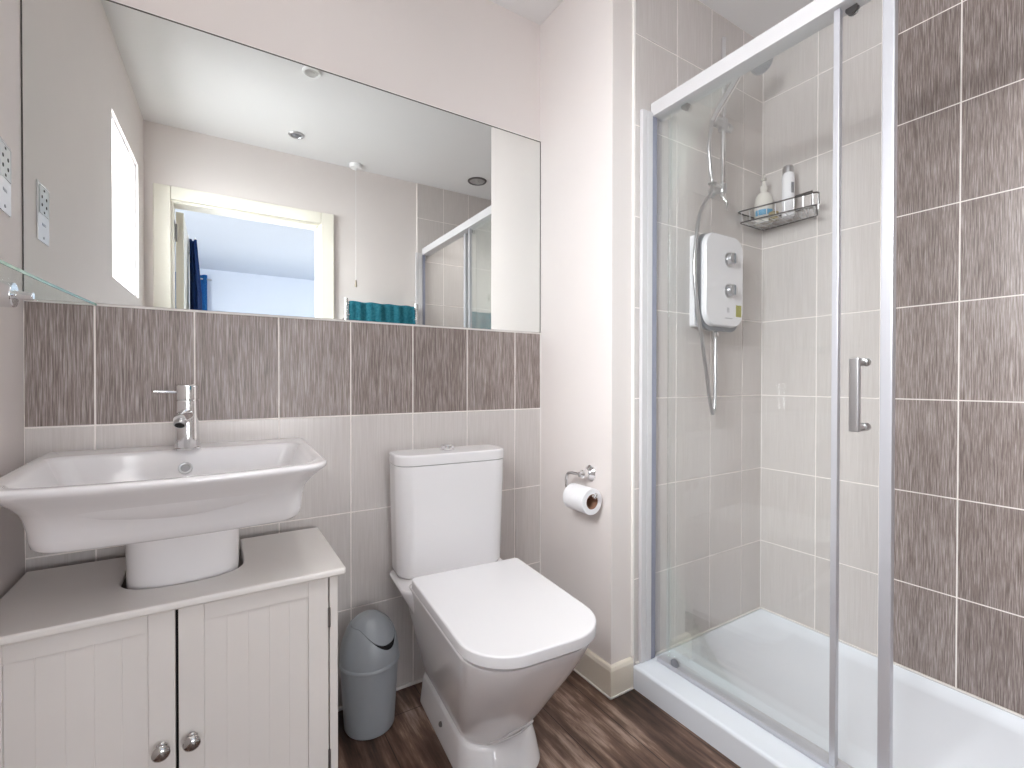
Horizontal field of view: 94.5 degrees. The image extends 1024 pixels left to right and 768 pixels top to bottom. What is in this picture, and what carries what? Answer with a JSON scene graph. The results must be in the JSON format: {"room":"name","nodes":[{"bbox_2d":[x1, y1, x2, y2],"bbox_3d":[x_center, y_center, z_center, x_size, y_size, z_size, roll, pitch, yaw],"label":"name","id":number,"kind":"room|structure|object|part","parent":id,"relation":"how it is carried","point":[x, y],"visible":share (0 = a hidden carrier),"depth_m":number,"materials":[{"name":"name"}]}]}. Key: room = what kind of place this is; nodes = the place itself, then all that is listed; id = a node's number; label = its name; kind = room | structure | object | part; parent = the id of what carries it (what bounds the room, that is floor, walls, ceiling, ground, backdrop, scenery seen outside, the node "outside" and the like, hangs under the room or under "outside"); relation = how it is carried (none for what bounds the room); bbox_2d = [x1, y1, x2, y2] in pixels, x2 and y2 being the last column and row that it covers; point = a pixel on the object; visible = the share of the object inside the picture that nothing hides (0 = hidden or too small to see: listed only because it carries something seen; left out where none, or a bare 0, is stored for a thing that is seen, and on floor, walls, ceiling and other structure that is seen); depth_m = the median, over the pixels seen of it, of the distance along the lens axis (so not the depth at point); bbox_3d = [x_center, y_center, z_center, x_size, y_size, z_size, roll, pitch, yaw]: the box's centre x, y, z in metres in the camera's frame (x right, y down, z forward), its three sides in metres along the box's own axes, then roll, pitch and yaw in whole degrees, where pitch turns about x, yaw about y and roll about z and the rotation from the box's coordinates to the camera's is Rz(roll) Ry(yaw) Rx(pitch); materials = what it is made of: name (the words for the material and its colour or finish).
{"room":"bathroom","nodes":[
{"label":"bathroom","id":0,"kind":"room"},
{"bbox_2d":[0,0,24,598],"bbox_3d":[-0.702,-0.189,0.352,0.120,2.410,2.100,0,1,-34],"label":"wall","id":1,"kind":"structure","parent":0,"point":[12,531],"depth_m":1.02,"materials":[{"name":"paint"}]},
{"bbox_2d":[0,136,10,216],"bbox_3d":[-1.046,-0.428,0.976,0.006,0.146,0.083,0,1,-34],"label":"socket","id":2,"kind":"object","parent":1,"relation":"attached to","point":[5,151],"visible":1,"depth_m":0.98,"materials":[{"name":"white plastic"}]},
{"bbox_3d":[-1.045,-0.459,0.977,0.003,0.069,0.068,0,1,-34],"label":"socket plate","id":3,"kind":"part","parent":2,"relation":"part of","materials":[{"name":"grey plastic"}]},
{"bbox_2d":[0,259,96,307],"bbox_3d":[-0.919,-0.177,0.863,0.115,0.051,0.580,0,1,-28],"label":"glass shelf","id":4,"kind":"object","parent":1,"relation":"attached to","point":[10,296],"visible":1,"depth_m":0.93,"materials":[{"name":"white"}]},
{"bbox_2d":[23,0,539,706],"bbox_3d":[-0.667,-0.198,1.487,1.950,2.410,0.200,0,1,-32],"label":"wall","id":5,"kind":"structure","parent":0,"point":[358,394],"depth_m":1.47,"materials":[{"name":"paint"}]},
{"bbox_2d":[20,0,540,332],"bbox_3d":[-0.507,-0.572,1.472,1.455,0.746,0.008,0,1,-32],"label":"wall mirror","id":6,"kind":"object","parent":5,"relation":"attached to","point":[166,163],"visible":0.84,"depth_m":1.33,"materials":[{"name":"white mirror"}]},
{"bbox_2d":[23,300,540,711],"bbox_3d":[-0.503,0.405,1.474,1.455,1.204,0.010,0,1,-32],"label":"trim","id":7,"kind":"structure","parent":5,"relation":"attached to","point":[45,301],"depth_m":1.47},
{"bbox_2d":[112,0,539,140],"bbox_3d":[-0.506,-0.948,1.471,1.455,0.006,0.006,0,1,-32],"label":"trim","id":8,"kind":"structure","parent":5,"relation":"attached to","point":[112,0],"depth_m":1.40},
{"bbox_2d":[338,670,740,767],"bbox_3d":[0.223,1.052,1.017,2.950,0.080,2.030,0,1,-32],"label":"floor","id":9,"kind":"structure","parent":0,"point":[579,726],"depth_m":1.34,"materials":[{"name":"brown wood"}]},
{"bbox_2d":[0,527,345,767],"bbox_3d":[-0.732,0.716,1.073,0.614,0.590,0.362,0,1,-32],"label":"vanity cabinet","id":10,"kind":"object","parent":9,"relation":"on","point":[237,668],"visible":1,"depth_m":0.95,"materials":[{"name":"white paint"}]},
{"bbox_3d":[-0.790,0.698,0.869,0.198,0.442,0.010,0,1,-32],"label":"panel","id":11,"kind":"part","parent":10,"relation":"part of","materials":[{"name":"white paint"}]},
{"bbox_3d":[-0.789,0.698,0.868,0.284,0.512,0.018,0,1,-32],"label":"door","id":12,"kind":"part","parent":10,"relation":"part of","materials":[{"name":"white paint"}]},
{"bbox_3d":[-0.675,0.707,0.912,0.030,0.030,0.029,0,1,-32],"label":"knob","id":13,"kind":"part","parent":10,"relation":"part of","materials":[{"name":"silver metal"}]},
{"bbox_2d":[0,438,326,589],"bbox_3d":[-0.714,0.580,1.034,0.554,0.838,0.522,0,1,-32],"label":"basin","id":14,"kind":"object","parent":10,"relation":"on","point":[178,517],"visible":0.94,"depth_m":0.94,"materials":[{"name":"white ceramic"}]},
{"bbox_2d":[153,384,200,450],"bbox_3d":[-0.792,0.081,1.147,0.098,0.160,0.092,0,1,24],"label":"mixer tap","id":15,"kind":"object","parent":14,"relation":"on","point":[186,417],"visible":1,"depth_m":1.15,"materials":[{"name":"silver metal"}]},
{"bbox_3d":[-0.835,0.019,1.141,0.047,0.009,0.008,0,1,-42],"label":"lever","id":16,"kind":"part","parent":15,"relation":"part of","materials":[{"name":"silver metal"}]},
{"bbox_2d":[174,423,184,427],"bbox_3d":[-0.772,0.094,1.101,0.020,0.018,0.020,0,1,-32],"label":"outlet","id":17,"kind":"object","parent":15,"relation":"attached to","point":[178,425],"depth_m":1.10,"materials":[{"name":"black"}]},
{"bbox_3d":[-0.785,0.078,1.129,0.033,0.037,0.074,0,1,-23],"label":"spout","id":18,"kind":"part","parent":15,"relation":"part of","materials":[{"name":"silver metal"}]},
{"bbox_2d":[181,464,189,471],"bbox_3d":[-0.794,0.205,1.152,0.019,0.018,0.007,0,1,-32],"label":"overflow hole","id":19,"kind":"object","parent":14,"relation":"attached to","point":[184,467],"depth_m":1.15,"materials":[{"name":"metal"}]},
{"bbox_2d":[0,527,345,645],"bbox_3d":[-0.734,0.429,1.074,0.614,0.017,0.354,0,1,-32],"label":"countertop","id":20,"kind":"structure","parent":10,"relation":"on","point":[64,599],"depth_m":0.98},
{"bbox_3d":[-0.634,0.707,0.938,0.030,0.030,0.029,0,1,-32],"label":"knob","id":21,"kind":"part","parent":10,"relation":"part of","materials":[{"name":"silver metal"}]},
{"bbox_3d":[-0.545,0.697,1.021,0.282,0.512,0.018,0,1,-32],"label":"door","id":22,"kind":"part","parent":10,"relation":"part of","materials":[{"name":"white paint"}]},
{"bbox_3d":[-0.546,0.697,1.022,0.196,0.442,0.010,0,1,-32],"label":"panel","id":23,"kind":"part","parent":10,"relation":"part of","materials":[{"name":"white paint"}]},
{"bbox_2d":[338,610,399,740],"bbox_3d":[-0.422,0.842,1.405,0.174,0.332,0.174,0,1,-32],"label":"bin","id":24,"kind":"object","parent":9,"relation":"on","point":[369,654],"visible":1,"depth_m":1.34,"materials":[{"name":"grey plastic"}]},
{"bbox_2d":[339,613,398,672],"bbox_3d":[-0.422,0.753,1.404,0.169,0.104,0.169,0,1,-32],"label":"lid","id":25,"kind":"object","parent":24,"relation":"attached to","point":[372,646],"depth_m":1.35,"materials":[{"name":"grey plastic"}]},
{"bbox_2d":[389,443,595,767],"bbox_3d":[-0.076,0.604,1.309,0.371,0.810,0.691,0,1,-28],"label":"toilet","id":26,"kind":"object","parent":9,"relation":"on","point":[496,638],"visible":1,"depth_m":1.25,"materials":[{"name":"white ceramic"}]},
{"bbox_3d":[-0.204,0.233,1.549,0.371,0.033,0.134,0,1,-28],"label":"cistern lid","id":27,"kind":"part","parent":26,"relation":"part of","materials":[{"name":"white ceramic"}]},
{"bbox_3d":[-0.024,0.568,1.218,0.346,0.028,0.481,0,1,-28],"label":"lid","id":28,"kind":"part","parent":26,"relation":"part of","materials":[{"name":"white plastic"}]},
{"bbox_2d":[633,609,1023,767],"bbox_3d":[1.055,0.973,1.232,0.750,0.076,1.275,0,1,-32],"label":"shower tray","id":29,"kind":"object","parent":9,"relation":"on","point":[779,666],"visible":0.9,"depth_m":1.42,"materials":[{"name":"white plastic"}]},
{"bbox_2d":[638,0,897,767],"bbox_3d":[0.807,-0.001,1.069,0.107,1.876,1.276,0,1,-32],"label":"shower door frame","id":30,"kind":"structure","parent":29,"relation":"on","point":[817,15],"depth_m":1.14,"materials":[{"name":"silver metal"}]},
{"bbox_3d":[0.828,0.929,1.090,0.042,0.016,1.217,0,1,-32],"label":"rail","id":31,"kind":"part","parent":30,"relation":"part of","materials":[{"name":"silver metal"}]},
{"bbox_3d":[0.828,-0.916,1.072,0.056,0.046,1.270,0,1,-32],"label":"rail","id":32,"kind":"part","parent":30,"relation":"part of","materials":[{"name":"white metal"}]},
{"bbox_3d":[0.809,0.025,1.101,0.069,0.172,0.020,0,1,-32],"label":"handle","id":33,"kind":"part","parent":30,"relation":"part of","materials":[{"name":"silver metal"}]},
{"bbox_2d":[540,0,762,665],"bbox_3d":[0.597,-0.201,2.043,1.017,2.410,0.601,0,1,-32],"label":"wall partition","id":34,"kind":"structure","parent":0,"point":[708,466],"depth_m":1.69,"materials":[{"name":"paint"}]},
{"bbox_2d":[565,465,597,498],"bbox_3d":[0.248,0.323,1.593,0.056,0.095,0.162,0,1,-32],"label":"toilet roll holder","id":35,"kind":"object","parent":34,"relation":"attached to","point":[589,472],"visible":0.84,"depth_m":1.59,"materials":[{"name":"silver metal"}]},
{"bbox_2d":[563,483,601,514],"bbox_3d":[0.233,0.381,1.575,0.086,0.086,0.100,0,1,-32],"label":"toilet roll","id":36,"kind":"object","parent":35,"relation":"hanging from","point":[575,496],"visible":0.98,"depth_m":1.55,"materials":[{"name":"paper"}]},
{"bbox_2d":[574,648,632,696],"bbox_3d":[0.250,0.957,1.713,0.102,0.098,0.409,0,1,-32],"label":"skirting board","id":37,"kind":"object","parent":34,"relation":"attached to","point":[616,678],"depth_m":1.55,"materials":[{"name":"beige paint"}]},
{"bbox_2d":[574,669,633,699],"bbox_3d":[0.251,1.003,1.706,0.105,0.006,0.403,0,1,-32],"label":"trim","id":38,"kind":"structure","parent":37,"relation":"attached to","point":[575,670],"depth_m":1.55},
{"bbox_2d":[631,0,635,656],"bbox_3d":[0.402,-0.248,1.571,0.008,2.310,0.010,0,1,-32],"label":"trim","id":39,"kind":"structure","parent":34,"relation":"attached to","point":[634,1],"depth_m":1.57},
{"bbox_2d":[690,232,742,336],"bbox_3d":[0.762,-0.354,1.723,0.275,0.368,0.114,0,1,-32],"label":"shower","id":40,"kind":"object","parent":34,"relation":"attached to","point":[719,262],"visible":0.98,"depth_m":1.68,"materials":[{"name":"white plastic"}]},
{"bbox_3d":[0.751,-0.373,1.772,0.242,0.331,0.018,0,1,-32],"label":"plate","id":41,"kind":"part","parent":40,"relation":"part of","materials":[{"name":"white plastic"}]},
{"bbox_2d":[692,121,716,414],"bbox_3d":[0.686,-0.413,1.667,0.169,1.048,0.025,0,1,-42],"label":"shower hose","id":42,"kind":"object","parent":40,"relation":"attached to","point":[712,406],"visible":1,"depth_m":1.66,"materials":[{"name":"silver metal"}]},
{"bbox_2d":[712,331,718,336],"bbox_3d":[0.741,-0.182,1.726,0.022,0.022,0.022,0,1,-32],"label":"outlet","id":43,"kind":"object","parent":40,"relation":"attached to","point":[714,333],"depth_m":1.72,"materials":[{"name":"metal"}]},
{"bbox_2d":[708,37,732,210],"bbox_3d":[0.748,-0.949,1.735,0.126,0.630,0.070,0,1,-32],"label":"riser rail","id":44,"kind":"object","parent":34,"relation":"attached to","point":[721,123],"visible":0.79,"depth_m":1.73,"materials":[{"name":"silver metal"}]},
{"bbox_2d":[709,57,773,124],"bbox_3d":[0.829,-1.066,1.702,0.250,0.275,0.069,0,0,-15],"label":"shower head","id":45,"kind":"object","parent":44,"relation":"attached to","point":[764,67],"visible":0.54,"depth_m":1.70,"materials":[{"name":"silver metal"}]},
{"bbox_3d":[0.793,-1.058,1.710,0.183,0.259,0.029,0,0,-11],"label":"handle","id":46,"kind":"part","parent":45,"relation":"part of","materials":[{"name":"silver metal"}]},
{"bbox_2d":[489,0,813,37],"bbox_3d":[0.225,-1.448,0.996,2.950,0.100,2.030,0,1,-32],"label":"ceiling","id":47,"kind":"structure","parent":0,"point":[754,17],"depth_m":1.78,"materials":[{"name":"paint"}]},
{"bbox_2d":[761,0,1023,717],"bbox_3d":[1.471,-0.196,1.436,0.180,2.410,1.413,0,1,-32],"label":"wall","id":48,"kind":"structure","parent":0,"point":[959,504],"depth_m":1.53,"materials":[{"name":"paint"}]},
{"bbox_2d":[738,190,819,230],"bbox_3d":[1.028,-0.678,1.786,0.184,0.106,0.276,0,1,-32],"label":"wire caddy","id":49,"kind":"object","parent":48,"relation":"attached to","point":[744,223],"visible":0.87,"depth_m":1.78,"materials":[{"name":"metal"}]},
{"bbox_2d":[754,175,772,226],"bbox_3d":[0.998,-0.724,1.875,0.068,0.186,0.073,0,0,-16],"label":"pump bottle","id":50,"kind":"object","parent":49,"relation":"in","point":[764,197],"visible":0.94,"depth_m":1.85,"materials":[{"name":"plastic"}]},
{"bbox_2d":[768,211,778,221],"bbox_3d":[1.008,-0.647,1.825,0.035,0.032,0.035,0,1,-32],"label":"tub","id":51,"kind":"object","parent":49,"relation":"in","point":[771,212],"visible":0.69,"depth_m":1.81,"materials":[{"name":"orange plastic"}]},
{"bbox_2d":[781,165,794,218],"bbox_3d":[1.044,-0.728,1.790,0.043,0.195,0.043,0,1,-32],"label":"shampoo bottle","id":52,"kind":"object","parent":49,"relation":"in","point":[788,177],"visible":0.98,"depth_m":1.77,"materials":[{"name":"white plastic"}]},
{"bbox_2d":[635,73,1023,717],"bbox_3d":[1.062,-0.231,1.226,0.735,2.336,1.277,0,1,-32],"label":"trim","id":53,"kind":"structure","parent":48,"relation":"attached to","point":[760,607],"depth_m":1.80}
]}

